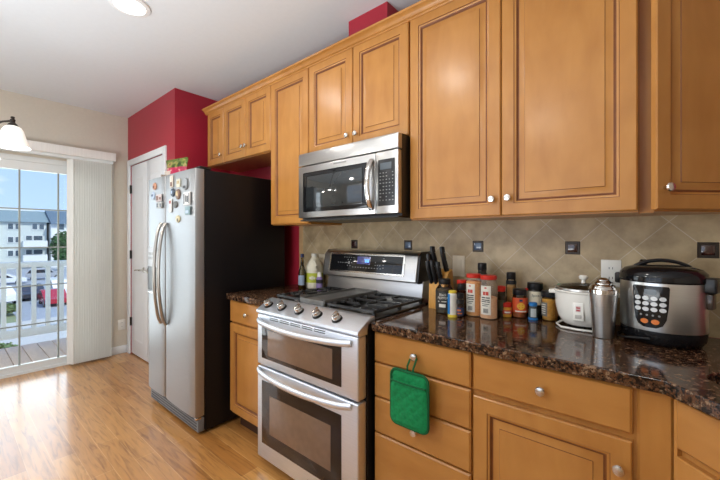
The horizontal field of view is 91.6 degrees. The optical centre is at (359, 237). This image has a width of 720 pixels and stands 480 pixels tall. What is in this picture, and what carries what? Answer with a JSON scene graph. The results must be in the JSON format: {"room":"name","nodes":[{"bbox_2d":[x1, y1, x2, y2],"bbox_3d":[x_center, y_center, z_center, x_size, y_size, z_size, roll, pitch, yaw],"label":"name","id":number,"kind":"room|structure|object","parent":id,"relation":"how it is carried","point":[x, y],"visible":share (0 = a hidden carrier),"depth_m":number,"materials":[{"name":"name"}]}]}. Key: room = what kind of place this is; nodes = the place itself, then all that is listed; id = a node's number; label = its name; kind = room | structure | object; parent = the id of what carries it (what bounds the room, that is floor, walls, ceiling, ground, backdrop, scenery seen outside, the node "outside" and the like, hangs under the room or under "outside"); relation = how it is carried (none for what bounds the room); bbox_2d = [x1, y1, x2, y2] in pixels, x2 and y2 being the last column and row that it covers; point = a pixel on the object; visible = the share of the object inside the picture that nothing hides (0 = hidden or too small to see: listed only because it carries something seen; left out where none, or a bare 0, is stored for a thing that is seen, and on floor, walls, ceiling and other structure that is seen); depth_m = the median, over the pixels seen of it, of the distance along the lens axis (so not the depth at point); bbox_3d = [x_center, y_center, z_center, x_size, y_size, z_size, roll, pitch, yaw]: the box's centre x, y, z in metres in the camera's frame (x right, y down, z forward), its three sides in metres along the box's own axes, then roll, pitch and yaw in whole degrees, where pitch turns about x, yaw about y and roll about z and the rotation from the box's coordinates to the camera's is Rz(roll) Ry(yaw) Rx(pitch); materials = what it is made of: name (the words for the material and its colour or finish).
{"room":"kitchen","nodes":[
{"label":"kitchen","id":0,"kind":"room"},
{"bbox_2d":[0,89,127,347],"bbox_3d":[-3.683,-0.026,2.797,0.150,2.634,4.200,0,0,40],"label":"wall","id":1,"kind":"structure","parent":0,"point":[40,120],"depth_m":3.74,"materials":[{"name":"beige paint"}]},
{"bbox_2d":[0,153,67,378],"bbox_3d":[-3.410,0.261,3.110,0.125,2.060,1.870,0,0,40],"label":"door","id":2,"kind":"structure","parent":1,"relation":"in","point":[9,161],"depth_m":3.34,"materials":[{"name":"white plastic"}]},
{"bbox_2d":[0,140,115,364],"bbox_3d":[-3.333,0.186,3.006,0.114,2.170,2.070,0,0,40],"label":"vertical blind","id":3,"kind":"object","parent":1,"relation":"attached to","point":[88,171],"visible":1,"depth_m":3.60,"materials":[{"name":"fabric"}]},
{"bbox_2d":[111,344,126,355],"bbox_3d":[-2.698,1.248,3.841,0.014,0.085,0.265,0,0,40],"label":"baseboard","id":4,"kind":"structure","parent":1,"relation":"attached to","point":[123,348],"depth_m":3.87,"materials":[{"name":"white paint"}]},
{"bbox_2d":[118,319,124,329],"bbox_3d":[-2.654,0.973,3.896,0.009,0.116,0.072,0,0,40],"label":"wall outlet","id":5,"kind":"object","parent":1,"relation":"attached to","point":[121,323],"visible":1,"depth_m":3.89,"materials":[{"name":"white plastic"}]},
{"bbox_2d":[0,352,294,479],"bbox_3d":[-1.179,1.351,0.691,6.693,0.120,4.500,0,0,40],"label":"floor","id":6,"kind":"structure","parent":0,"point":[98,419],"depth_m":2.30,"materials":[{"name":"brown wood"}]},
{"bbox_2d":[147,166,284,432],"bbox_3d":[-1.162,0.412,2.755,0.807,1.757,0.788,0,0,40],"label":"refrigerator","id":7,"kind":"object","parent":6,"relation":"on","point":[228,242],"visible":0.89,"depth_m":2.41,"materials":[{"name":"silver metal"}]},
{"bbox_2d":[156,202,161,207],"bbox_3d":[-1.490,-0.237,2.595,0.097,0.043,0.008,0,0,40],"label":"magnet","id":8,"kind":"object","parent":7,"relation":"attached to","point":[159,204],"visible":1,"depth_m":2.58,"materials":[{"name":"white plastic"}]},
{"bbox_2d":[156,194,161,201],"bbox_3d":[-1.496,-0.291,2.600,0.104,0.054,0.008,0,0,40],"label":"magnet","id":9,"kind":"object","parent":7,"relation":"attached to","point":[159,196],"visible":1,"depth_m":2.59},
{"bbox_2d":[169,199,171,212],"bbox_3d":[-1.338,-0.223,2.467,0.044,0.096,0.008,0,0,40],"label":"magnet","id":10,"kind":"object","parent":7,"relation":"attached to","point":[170,200],"visible":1,"depth_m":2.46},
{"bbox_2d":[170,175,172,187],"bbox_3d":[-1.324,-0.391,2.456,0.050,0.083,0.008,0,0,40],"label":"magnet","id":11,"kind":"object","parent":7,"relation":"attached to","point":[171,177],"visible":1,"depth_m":2.45},
{"bbox_2d":[170,188,174,196],"bbox_3d":[-1.312,-0.312,2.443,0.067,0.059,0.011,0,0,40],"label":"magnet","id":12,"kind":"object","parent":7,"relation":"attached to","point":[172,192],"visible":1,"depth_m":2.43},
{"bbox_2d":[173,201,177,207],"bbox_3d":[-1.277,-0.226,2.414,0.069,0.048,0.010,0,0,40],"label":"magnet","id":13,"kind":"object","parent":7,"relation":"attached to","point":[175,203],"visible":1,"depth_m":2.41},
{"bbox_2d":[165,157,187,175],"bbox_3d":[-1.429,-0.529,2.729,0.260,0.167,0.079,0,0,28],"label":"snack bag","id":14,"kind":"object","parent":7,"relation":"on","point":[180,164],"visible":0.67,"depth_m":2.70,"materials":[{"name":"plastic"}]},
{"bbox_2d":[175,215,179,222],"bbox_3d":[-1.248,-0.125,2.389,0.066,0.051,0.011,0,0,40],"label":"magnet","id":15,"kind":"object","parent":7,"relation":"attached to","point":[177,218],"visible":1,"depth_m":2.38},
{"bbox_2d":[175,189,180,199],"bbox_3d":[-1.247,-0.294,2.389,0.074,0.073,0.011,0,0,40],"label":"magnet","id":16,"kind":"object","parent":7,"relation":"attached to","point":[177,193],"visible":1,"depth_m":2.38,"materials":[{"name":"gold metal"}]},
{"bbox_2d":[176,179,180,187],"bbox_3d":[-1.238,-0.369,2.384,0.061,0.055,0.008,0,0,40],"label":"magnet","id":17,"kind":"object","parent":7,"relation":"attached to","point":[178,181],"visible":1,"depth_m":2.38,"materials":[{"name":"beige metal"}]},
{"bbox_2d":[183,178,187,189],"bbox_3d":[-1.162,-0.353,2.317,0.063,0.080,0.011,0,0,40],"label":"magnet","id":18,"kind":"object","parent":7,"relation":"attached to","point":[185,183],"visible":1,"depth_m":2.31,"materials":[{"name":"white plastic"}]},
{"bbox_2d":[183,191,190,204],"bbox_3d":[-1.141,-0.255,2.301,0.099,0.085,0.008,0,0,40],"label":"magnet","id":19,"kind":"object","parent":7,"relation":"attached to","point":[186,195],"visible":1,"depth_m":2.29,"materials":[{"name":"white plastic"}]},
{"bbox_2d":[185,206,189,214],"bbox_3d":[-1.131,-0.175,2.293,0.070,0.054,0.008,0,0,40],"label":"magnet","id":20,"kind":"object","parent":7,"relation":"attached to","point":[187,208],"visible":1,"depth_m":2.29},
{"bbox_2d":[230,300,260,434],"bbox_3d":[-0.514,0.854,2.444,0.452,0.874,0.657,0,0,40],"label":"base cabinet","id":21,"kind":"object","parent":6,"relation":"on","point":[244,363],"visible":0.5,"depth_m":2.26,"materials":[{"name":"brown wood"}]},
{"bbox_2d":[227,284,307,305],"bbox_3d":[-0.519,0.397,2.449,0.458,0.039,0.636,0,0,40],"label":"countertop","id":22,"kind":"structure","parent":21,"relation":"on","point":[254,297],"depth_m":2.33,"materials":[{"name":"stone"}]},
{"bbox_2d":[298,254,305,288],"bbox_3d":[-0.422,0.248,2.556,0.057,0.256,0.057,0,0,40],"label":"glass bottle","id":23,"kind":"object","parent":22,"relation":"on","point":[302,273],"visible":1,"depth_m":2.54,"materials":[{"name":"glass"}]},
{"bbox_2d":[305,253,323,288],"bbox_3d":[-0.335,0.248,2.604,0.150,0.257,0.138,0,0,40],"label":"plastic jug","id":24,"kind":"object","parent":22,"relation":"on","point":[314,265],"visible":0.9,"depth_m":2.55,"materials":[{"name":"white plastic"}]},
{"bbox_2d":[316,272,322,290],"bbox_3d":[-0.287,0.312,2.475,0.053,0.128,0.042,0,0,40],"label":"plastic bottle","id":25,"kind":"object","parent":22,"relation":"on","point":[319,280],"visible":0.91,"depth_m":2.46,"materials":[{"name":"purple plastic"}]},
{"bbox_2d":[256,249,429,479],"bbox_3d":[-0.104,0.686,2.002,0.786,1.209,0.760,0,0,40],"label":"range","id":26,"kind":"object","parent":6,"relation":"on","point":[316,370],"visible":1,"depth_m":1.76,"materials":[{"name":"silver metal"}]},
{"bbox_2d":[281,291,425,320],"bbox_3d":[-0.070,0.379,2.027,0.754,0.015,0.477,0,0,40],"label":"cooktop","id":27,"kind":"object","parent":26,"relation":"in","point":[391,312],"depth_m":1.86,"materials":[{"name":"metal"}]},
{"bbox_2d":[342,257,384,268],"bbox_3d":[-0.001,0.160,2.220,0.378,0.066,0.014,0,0,40],"label":"print","id":28,"kind":"object","parent":26,"relation":"attached to","point":[347,262],"depth_m":2.20},
{"bbox_2d":[375,331,473,479],"bbox_3d":[0.426,0.854,1.653,0.453,0.874,0.657,0,0,40],"label":"base cabinet","id":29,"kind":"object","parent":6,"relation":"on","point":[446,452],"visible":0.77,"depth_m":1.39,"materials":[{"name":"brown wood"}]},
{"bbox_2d":[390,354,429,434],"bbox_3d":[0.200,0.619,1.401,0.183,0.295,0.050,0,0,40],"label":"pot holder","id":30,"kind":"object","parent":29,"relation":"hanging from","point":[409,391],"visible":1,"depth_m":1.38,"materials":[{"name":"green fabric"}]},
{"bbox_2d":[371,305,719,419],"bbox_3d":[0.912,0.397,0.847,2.232,0.039,1.244,0,0,40],"label":"countertop","id":31,"kind":"structure","parent":29,"relation":"on","point":[691,377],"depth_m":1.18,"materials":[{"name":"stone"}]},
{"bbox_2d":[425,246,453,308],"bbox_3d":[0.427,0.212,1.881,0.111,0.329,0.152,0,0,40],"label":"knife block","id":32,"kind":"object","parent":31,"relation":"on","point":[434,270],"visible":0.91,"depth_m":1.85,"materials":[{"name":"brown wood"}]},
{"bbox_2d":[435,278,452,313],"bbox_3d":[0.421,0.291,1.745,0.087,0.170,0.089,0,0,40],"label":"spice shaker","id":33,"kind":"object","parent":31,"relation":"on","point":[441,293],"visible":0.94,"depth_m":1.72,"materials":[{"name":"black plastic"}]},
{"bbox_2d":[438,301,446,307],"bbox_3d":[0.402,0.328,1.709,0.041,0.030,0.005,0,0,28],"label":"print","id":34,"kind":"object","parent":33,"relation":"attached to","point":[441,304],"depth_m":1.71},
{"bbox_2d":[448,290,456,317],"bbox_3d":[0.440,0.315,1.661,0.045,0.124,0.044,0,0,40],"label":"canister","id":35,"kind":"object","parent":31,"relation":"on","point":[452,296],"visible":1,"depth_m":1.64,"materials":[{"name":"white plastic"}]},
{"bbox_2d":[456,293,463,316],"bbox_3d":[0.472,0.321,1.656,0.040,0.112,0.041,0,0,40],"label":"spice jar","id":36,"kind":"object","parent":31,"relation":"on","point":[460,309],"visible":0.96,"depth_m":1.64,"materials":[{"name":"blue plastic"}]},
{"bbox_2d":[457,283,465,314],"bbox_3d":[0.499,0.301,1.713,0.042,0.150,0.042,0,0,40],"label":"spice jar","id":37,"kind":"object","parent":31,"relation":"on","point":[460,286],"visible":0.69,"depth_m":1.70,"materials":[{"name":"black glass"}]},
{"bbox_2d":[457,279,466,292],"bbox_3d":[0.511,0.295,1.752,0.052,0.163,0.052,0,0,40],"label":"spice shaker","id":38,"kind":"object","parent":31,"relation":"on","point":[458,280],"visible":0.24,"depth_m":1.74,"materials":[{"name":"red plastic"}]},
{"bbox_2d":[466,273,480,315],"bbox_3d":[0.550,0.277,1.690,0.076,0.200,0.078,0,0,40],"label":"shaker","id":39,"kind":"object","parent":31,"relation":"on","point":[473,287],"visible":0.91,"depth_m":1.66,"materials":[{"name":"plastic"}]},
{"bbox_2d":[467,294,473,309],"bbox_3d":[0.524,0.310,1.664,0.005,0.073,0.036,0,0,-45],"label":"print","id":40,"kind":"object","parent":39,"relation":"attached to","point":[470,297],"depth_m":1.66,"materials":[{"name":"black"}]},
{"bbox_2d":[477,263,486,285],"bbox_3d":[0.622,0.254,1.782,0.047,0.246,0.046,0,0,40],"label":"spice jar","id":41,"kind":"object","parent":31,"relation":"on","point":[482,267],"visible":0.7,"depth_m":1.76,"materials":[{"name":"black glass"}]},
{"bbox_2d":[480,275,496,318],"bbox_3d":[0.599,0.277,1.630,0.080,0.199,0.082,0,0,34],"label":"shaker","id":42,"kind":"object","parent":31,"relation":"on","point":[488,303],"visible":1,"depth_m":1.60,"materials":[{"name":"plastic"}]},
{"bbox_2d":[482,297,489,312],"bbox_3d":[0.574,0.310,1.600,0.037,0.072,0.005,0,0,39],"label":"print","id":43,"kind":"object","parent":42,"relation":"attached to","point":[485,300],"depth_m":1.60,"materials":[{"name":"black"}]},
{"bbox_2d":[497,285,505,316],"bbox_3d":[0.674,0.304,1.667,0.038,0.145,0.037,0,0,40],"label":"spice jar","id":44,"kind":"object","parent":31,"relation":"on","point":[501,297],"visible":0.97,"depth_m":1.65,"materials":[{"name":"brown glass"}]},
{"bbox_2d":[503,301,511,316],"bbox_3d":[0.695,0.343,1.659,0.048,0.068,0.049,0,0,40],"label":"tin","id":45,"kind":"object","parent":31,"relation":"on","point":[507,310],"visible":0.85,"depth_m":1.64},
{"bbox_2d":[503,307,511,316],"bbox_3d":[0.695,0.351,1.660,0.047,0.050,0.047,0,0,40],"label":"jar","id":46,"kind":"object","parent":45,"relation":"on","point":[507,311],"depth_m":1.64,"materials":[{"name":"yellow plastic"}]},
{"bbox_2d":[506,272,515,307],"bbox_3d":[0.741,0.274,1.715,0.047,0.205,0.046,0,0,40],"label":"spice jar","id":47,"kind":"object","parent":31,"relation":"on","point":[509,275],"visible":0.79,"depth_m":1.70,"materials":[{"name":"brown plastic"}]},
{"bbox_2d":[512,288,527,317],"bbox_3d":[0.755,0.310,1.653,0.070,0.132,0.071,0,0,40],"label":"jar","id":48,"kind":"object","parent":31,"relation":"on","point":[519,305],"visible":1,"depth_m":1.63,"materials":[{"name":"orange plastic"}]},
{"bbox_2d":[528,302,537,319],"bbox_3d":[0.793,0.338,1.603,0.041,0.078,0.040,0,0,40],"label":"spice jar","id":49,"kind":"object","parent":31,"relation":"on","point":[532,311],"visible":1,"depth_m":1.59,"materials":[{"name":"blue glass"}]},
{"bbox_2d":[527,282,542,317],"bbox_3d":[0.832,0.295,1.662,0.070,0.162,0.072,0,0,40],"label":"spice jar","id":50,"kind":"object","parent":31,"relation":"on","point":[534,288],"visible":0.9,"depth_m":1.63,"materials":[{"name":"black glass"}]},
{"bbox_2d":[541,290,557,320],"bbox_3d":[0.865,0.310,1.596,0.070,0.132,0.070,0,0,40],"label":"spice jar","id":51,"kind":"object","parent":31,"relation":"on","point":[549,312],"visible":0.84,"depth_m":1.57,"materials":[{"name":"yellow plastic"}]},
{"bbox_2d":[549,275,619,332],"bbox_3d":[0.941,0.268,1.477,0.225,0.218,0.220,0,0,-13],"label":"rice cooker","id":52,"kind":"object","parent":31,"relation":"on","point":[572,298],"visible":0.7,"depth_m":1.43,"materials":[{"name":"white ceramic"}]},
{"bbox_2d":[554,286,591,326],"bbox_3d":[0.943,0.291,1.478,0.220,0.144,0.220,0,0,32],"label":"pot","id":53,"kind":"object","parent":52,"relation":"on","point":[572,302],"depth_m":1.42,"materials":[{"name":"white ceramic"}]},
{"bbox_2d":[573,302,584,321],"bbox_3d":[0.882,0.300,1.409,0.039,0.074,0.026,0,0,42],"label":"label","id":54,"kind":"object","parent":52,"relation":"attached to","point":[578,307],"depth_m":1.40,"materials":[{"name":"white paper"}]},
{"bbox_2d":[588,277,618,338],"bbox_3d":[0.918,0.264,1.321,0.095,0.225,0.095,0,0,40],"label":"cocktail shaker","id":55,"kind":"object","parent":31,"relation":"on","point":[603,295],"visible":1,"depth_m":1.29,"materials":[{"name":"metal"}]},
{"bbox_2d":[615,258,719,348],"bbox_3d":[1.100,0.227,1.268,0.241,0.299,0.288,0,0,-34],"label":"pressure cooker","id":56,"kind":"object","parent":31,"relation":"on","point":[663,305],"visible":1,"depth_m":1.18,"materials":[{"name":"metal"}]},
{"bbox_2d":[707,294,715,309],"bbox_3d":[1.169,0.215,1.165,0.035,0.050,0.020,0,0,-34],"label":"cup","id":57,"kind":"object","parent":56,"relation":"on","point":[711,298],"depth_m":1.15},
{"bbox_2d":[473,353,673,479],"bbox_3d":[0.812,0.854,1.329,0.550,0.874,0.657,0,0,40],"label":"base cabinet","id":58,"kind":"object","parent":6,"relation":"on","point":[530,422],"visible":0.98,"depth_m":1.09,"materials":[{"name":"brown wood"}]},
{"bbox_2d":[674,399,719,479],"bbox_3d":[1.069,0.854,0.515,0.469,0.874,0.866,0,0,-5],"label":"base cabinet","id":59,"kind":"object","parent":6,"relation":"on","point":[696,433],"visible":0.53,"depth_m":0.87,"materials":[{"name":"brown wood"}]},
{"bbox_2d":[128,88,229,352],"bbox_3d":[-1.969,-0.026,3.750,1.247,2.634,0.535,0,0,40],"label":"wall","id":60,"kind":"structure","parent":0,"point":[176,120],"depth_m":3.31,"materials":[{"name":"red paint"}]},
{"bbox_2d":[130,161,146,360],"bbox_3d":[-2.379,0.246,3.730,0.457,2.066,0.096,0,0,40],"label":"door","id":61,"kind":"structure","parent":60,"relation":"in","point":[138,189],"depth_m":3.72,"materials":[{"name":"white paint"}]},
{"bbox_2d":[127,145,166,353],"bbox_3d":[-2.202,0.218,3.584,1.044,2.145,0.018,0,0,40],"label":"trim","id":62,"kind":"structure","parent":60,"relation":"attached to","point":[162,150],"depth_m":3.88,"materials":[{"name":"white paint"}]},
{"bbox_2d":[143,155,161,362],"bbox_3d":[-2.027,0.246,3.434,0.454,2.066,0.096,0,0,40],"label":"door","id":63,"kind":"structure","parent":60,"relation":"in","point":[154,166],"depth_m":3.56,"materials":[{"name":"white paint"}]},
{"bbox_2d":[0,0,420,117],"bbox_3d":[-1.179,-1.403,0.691,6.693,0.120,4.500,0,0,40],"label":"ceiling","id":64,"kind":"structure","parent":0,"point":[87,54],"depth_m":2.45,"materials":[{"name":"paint"}]},
{"bbox_2d":[0,116,30,159],"bbox_3d":[-2.267,-0.921,1.927,0.634,0.842,0.612,0,0,40],"label":"chandelier","id":65,"kind":"object","parent":64,"relation":"hanging from","point":[12,137],"visible":1,"depth_m":1.93,"materials":[{"name":"white glass"}]},
{"bbox_2d":[108,0,150,16],"bbox_3d":[-1.331,-1.337,2.021,0.212,0.011,0.212,0,0,40],"label":"recessed light","id":66,"kind":"object","parent":64,"relation":"in","point":[135,8],"visible":1,"depth_m":2.04,"materials":[{"name":"white paint"}]},
{"bbox_2d":[349,2,398,35],"bbox_3d":[0.122,-1.241,2.180,0.294,0.204,0.247,0,0,40],"label":"wall","id":67,"kind":"structure","parent":0,"point":[386,9],"depth_m":2.06,"materials":[{"name":"red paint"}]},
{"bbox_2d":[230,166,719,338],"bbox_3d":[0.216,-0.026,2.351,6.693,2.634,0.163,0,0,40],"label":"wall","id":68,"kind":"structure","parent":0,"point":[551,252],"depth_m":1.70,"materials":[{"name":"tile"}]},
{"bbox_2d":[208,108,253,171],"bbox_3d":[-1.184,-0.886,3.201,0.281,0.505,0.354,0,0,40],"label":"upper cabinet","id":69,"kind":"object","parent":68,"relation":"attached to","point":[215,119],"visible":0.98,"depth_m":3.10,"materials":[{"name":"brown wood"}]},
{"bbox_2d":[224,86,270,168],"bbox_3d":[-0.818,-0.886,2.894,0.672,0.505,0.354,0,0,40],"label":"upper cabinet","id":70,"kind":"object","parent":68,"relation":"attached to","point":[247,121],"visible":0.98,"depth_m":2.77,"materials":[{"name":"brown wood"}]},
{"bbox_2d":[299,226,302,267],"bbox_3d":[-0.473,0.142,2.833,0.044,0.470,0.012,0,0,40],"label":"trim","id":71,"kind":"structure","parent":68,"relation":"attached to","point":[300,227],"depth_m":2.83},
{"bbox_2d":[271,68,341,225],"bbox_3d":[-0.393,-0.613,2.555,0.413,1.052,0.325,0,0,40],"label":"upper cabinet","id":72,"kind":"object","parent":68,"relation":"attached to","point":[289,96],"visible":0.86,"depth_m":2.44,"materials":[{"name":"brown wood"}]},
{"bbox_2d":[319,254,324,266],"bbox_3d":[-0.291,0.186,2.669,0.072,0.116,0.009,0,0,40],"label":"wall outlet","id":73,"kind":"object","parent":68,"relation":"attached to","point":[321,256],"visible":0.55,"depth_m":2.66,"materials":[{"name":"beige plastic"}]},
{"bbox_2d":[309,22,409,152],"bbox_3d":[0.052,-0.832,2.162,0.772,0.614,0.354,0,0,40],"label":"upper cabinet","id":74,"kind":"object","parent":68,"relation":"attached to","point":[361,92],"visible":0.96,"depth_m":2.01,"materials":[{"name":"brown wood"}]},
{"bbox_2d":[299,132,411,222],"bbox_3d":[0.013,-0.312,2.114,0.758,0.423,0.464,0,0,40],"label":"microwave","id":75,"kind":"object","parent":74,"relation":"attached to","point":[368,180],"visible":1,"depth_m":1.91,"materials":[{"name":"silver metal"}]},
{"bbox_2d":[380,171,393,199],"bbox_3d":[0.135,-0.260,1.778,0.088,0.145,0.001,0,0,40],"label":"print","id":76,"kind":"object","parent":75,"relation":"attached to","point":[386,177],"depth_m":1.78},
{"bbox_2d":[453,255,464,276],"bbox_3d":[0.552,0.161,1.960,0.072,0.116,0.008,0,0,40],"label":"light switch","id":77,"kind":"object","parent":68,"relation":"attached to","point":[458,261],"visible":0.9,"depth_m":1.96,"materials":[{"name":"beige plastic"}]},
{"bbox_2d":[410,0,654,221],"bbox_3d":[0.718,-0.613,1.602,0.965,1.052,0.354,0,0,40],"label":"upper cabinet","id":78,"kind":"object","parent":68,"relation":"attached to","point":[520,109],"visible":0.99,"depth_m":1.43,"materials":[{"name":"brown wood"}]},
{"bbox_2d":[202,0,453,115],"bbox_3d":[-0.211,-1.134,2.180,3.132,0.046,0.065,0,0,40],"label":"crown molding","id":79,"kind":"structure","parent":78,"relation":"attached to","point":[422,7],"depth_m":2.09,"materials":[{"name":"brown wood"}]},
{"bbox_2d":[601,260,620,286],"bbox_3d":[1.085,0.156,1.512,0.072,0.116,0.009,0,0,40],"label":"wall outlet","id":80,"kind":"object","parent":68,"relation":"attached to","point":[608,267],"visible":0.66,"depth_m":1.51,"materials":[{"name":"white plastic"}]},
{"bbox_2d":[606,274,614,281],"bbox_3d":[1.083,0.177,1.510,0.033,0.033,0.003,0,0,40],"label":"socket","id":81,"kind":"object","parent":80,"relation":"attached to","point":[610,276],"depth_m":1.51,"materials":[{"name":"white plastic"}]},
{"bbox_2d":[606,265,615,271],"bbox_3d":[1.083,0.135,1.510,0.033,0.033,0.003,0,0,40],"label":"socket","id":82,"kind":"object","parent":80,"relation":"attached to","point":[609,268],"depth_m":1.51,"materials":[{"name":"white plastic"}]},
{"bbox_2d":[651,0,719,215],"bbox_3d":[1.207,-0.613,1.195,0.318,1.052,0.354,0,0,41],"label":"upper cabinet","id":83,"kind":"object","parent":68,"relation":"attached to","point":[685,34],"visible":1,"depth_m":1.18,"materials":[{"name":"brown wood"}]},
{"label":"outside","id":84,"kind":"structure","parent":0,"visible":0},
{"bbox_2d":[0,338,66,367],"bbox_3d":[-3.885,1.401,3.698,1.315,0.120,3.120,0,0,40],"label":"deck","id":85,"kind":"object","parent":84,"point":[38,351],"visible":0.25,"depth_m":4.07,"materials":[{"name":"grey wood"}]},
{"bbox_2d":[0,260,66,340],"bbox_3d":[-4.245,0.801,3.965,0.100,1.080,3.137,0,0,40],"label":"balcony railing","id":86,"kind":"object","parent":85,"relation":"on","point":[33,330],"visible":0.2,"depth_m":4.26,"materials":[{"name":"white wood"}]},
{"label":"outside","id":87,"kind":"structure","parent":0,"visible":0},
{"bbox_2d":[0,267,66,320],"bbox_3d":[-63.644,6.691,75.573,168.000,0.200,150.000,0,0,40],"label":"ground","id":88,"kind":"structure","parent":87,"point":[26,305],"depth_m":34.27,"materials":[{"name":"grey asphalt"}]},
{"bbox_2d":[0,284,15,303],"bbox_3d":[-35.950,5.741,34.705,4.500,1.700,1.790,0,0,26],"label":"car","id":89,"kind":"object","parent":88,"relation":"on","point":[10,293],"visible":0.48,"depth_m":34.24,"materials":[{"name":"white metal"}]},
{"bbox_2d":[0,313,15,323],"bbox_3d":[-32.336,6.530,26.961,9.500,0.119,7.900,0,0,40],"label":"grass","id":90,"kind":"structure","parent":88,"relation":"on","point":[10,317],"depth_m":27.85,"materials":[{"name":"green plant"}]},
{"bbox_2d":[0,303,15,313],"bbox_3d":[-29.292,5.866,28.652,2.282,0.876,2.365,0,0,-27],"label":"shrub","id":91,"kind":"object","parent":90,"relation":"on","point":[10,308],"visible":0.57,"depth_m":28.54,"materials":[{"name":"green plant"}]},
{"bbox_2d":[0,274,27,282],"bbox_3d":[-49.554,5.871,48.825,4.500,1.440,1.790,0,0,-40],"label":"car","id":92,"kind":"object","parent":88,"relation":"on","point":[9,277],"visible":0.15,"depth_m":48.68,"materials":[{"name":"white metal"}]},
{"bbox_2d":[0,210,49,269],"bbox_3d":[-86.508,0.341,63.769,14.200,12.500,43.500,0,0,40],"label":"apartment building","id":93,"kind":"structure","parent":88,"relation":"on","point":[33,223],"depth_m":74.01,"materials":[{"name":"white paint"}]},
{"bbox_2d":[22,283,43,300],"bbox_3d":[-35.392,5.871,37.699,4.500,1.440,1.790,0,0,40],"label":"car","id":94,"kind":"object","parent":88,"relation":"on","point":[26,291],"visible":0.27,"depth_m":36.62,"materials":[{"name":"black metal"}]},
{"bbox_2d":[25,268,56,278],"bbox_3d":[-49.525,5.741,55.074,4.500,1.700,1.790,0,0,-40],"label":"car","id":95,"kind":"object","parent":88,"relation":"on","point":[40,272],"visible":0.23,"depth_m":54.05,"materials":[{"name":"silver metal"}]},
{"bbox_2d":[38,288,66,306],"bbox_3d":[-30.253,5.871,34.487,4.000,1.440,1.790,0,0,40],"label":"car","id":96,"kind":"object","parent":88,"relation":"on","point":[41,294],"visible":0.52,"depth_m":33.81,"materials":[{"name":"red metal"}]},
{"bbox_2d":[45,211,66,267],"bbox_3d":[-63.450,0.241,90.795,14.700,12.700,27.450,0,0,40],"label":"apartment building","id":97,"kind":"structure","parent":88,"relation":"on","point":[51,215],"depth_m":77.74,"materials":[{"name":"white"}]},
{"bbox_2d":[49,231,66,259],"bbox_3d":[-58.625,2.653,69.034,4.226,7.875,4.353,0,0,40],"label":"tree","id":98,"kind":"object","parent":88,"relation":"on","point":[62,237],"visible":0.57,"depth_m":68.03,"materials":[{"name":"green plant"}]},
{"bbox_2d":[51,277,66,292],"bbox_3d":[-34.230,5.651,39.857,5.000,1.880,1.790,0,0,40],"label":"car","id":99,"kind":"object","parent":88,"relation":"on","point":[53,279],"visible":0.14,"depth_m":38.63,"materials":[{"name":"white metal"}]},
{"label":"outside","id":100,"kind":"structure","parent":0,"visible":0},
{"bbox_2d":[0,315,66,344],"bbox_3d":[-19.928,6.541,17.244,22.000,0.100,13.000,0,0,40],"label":"pavement","id":101,"kind":"structure","parent":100,"point":[62,334],"depth_m":22.87,"materials":[{"name":"concrete"}]},
{"bbox_2d":[0,342,17,348],"bbox_3d":[-18.729,5.891,17.954,1.871,0.841,1.913,0,0,40],"label":"shrub","id":102,"kind":"object","parent":101,"relation":"on","point":[2,345],"visible":0.21,"depth_m":18.18,"materials":[{"name":"green plant"}]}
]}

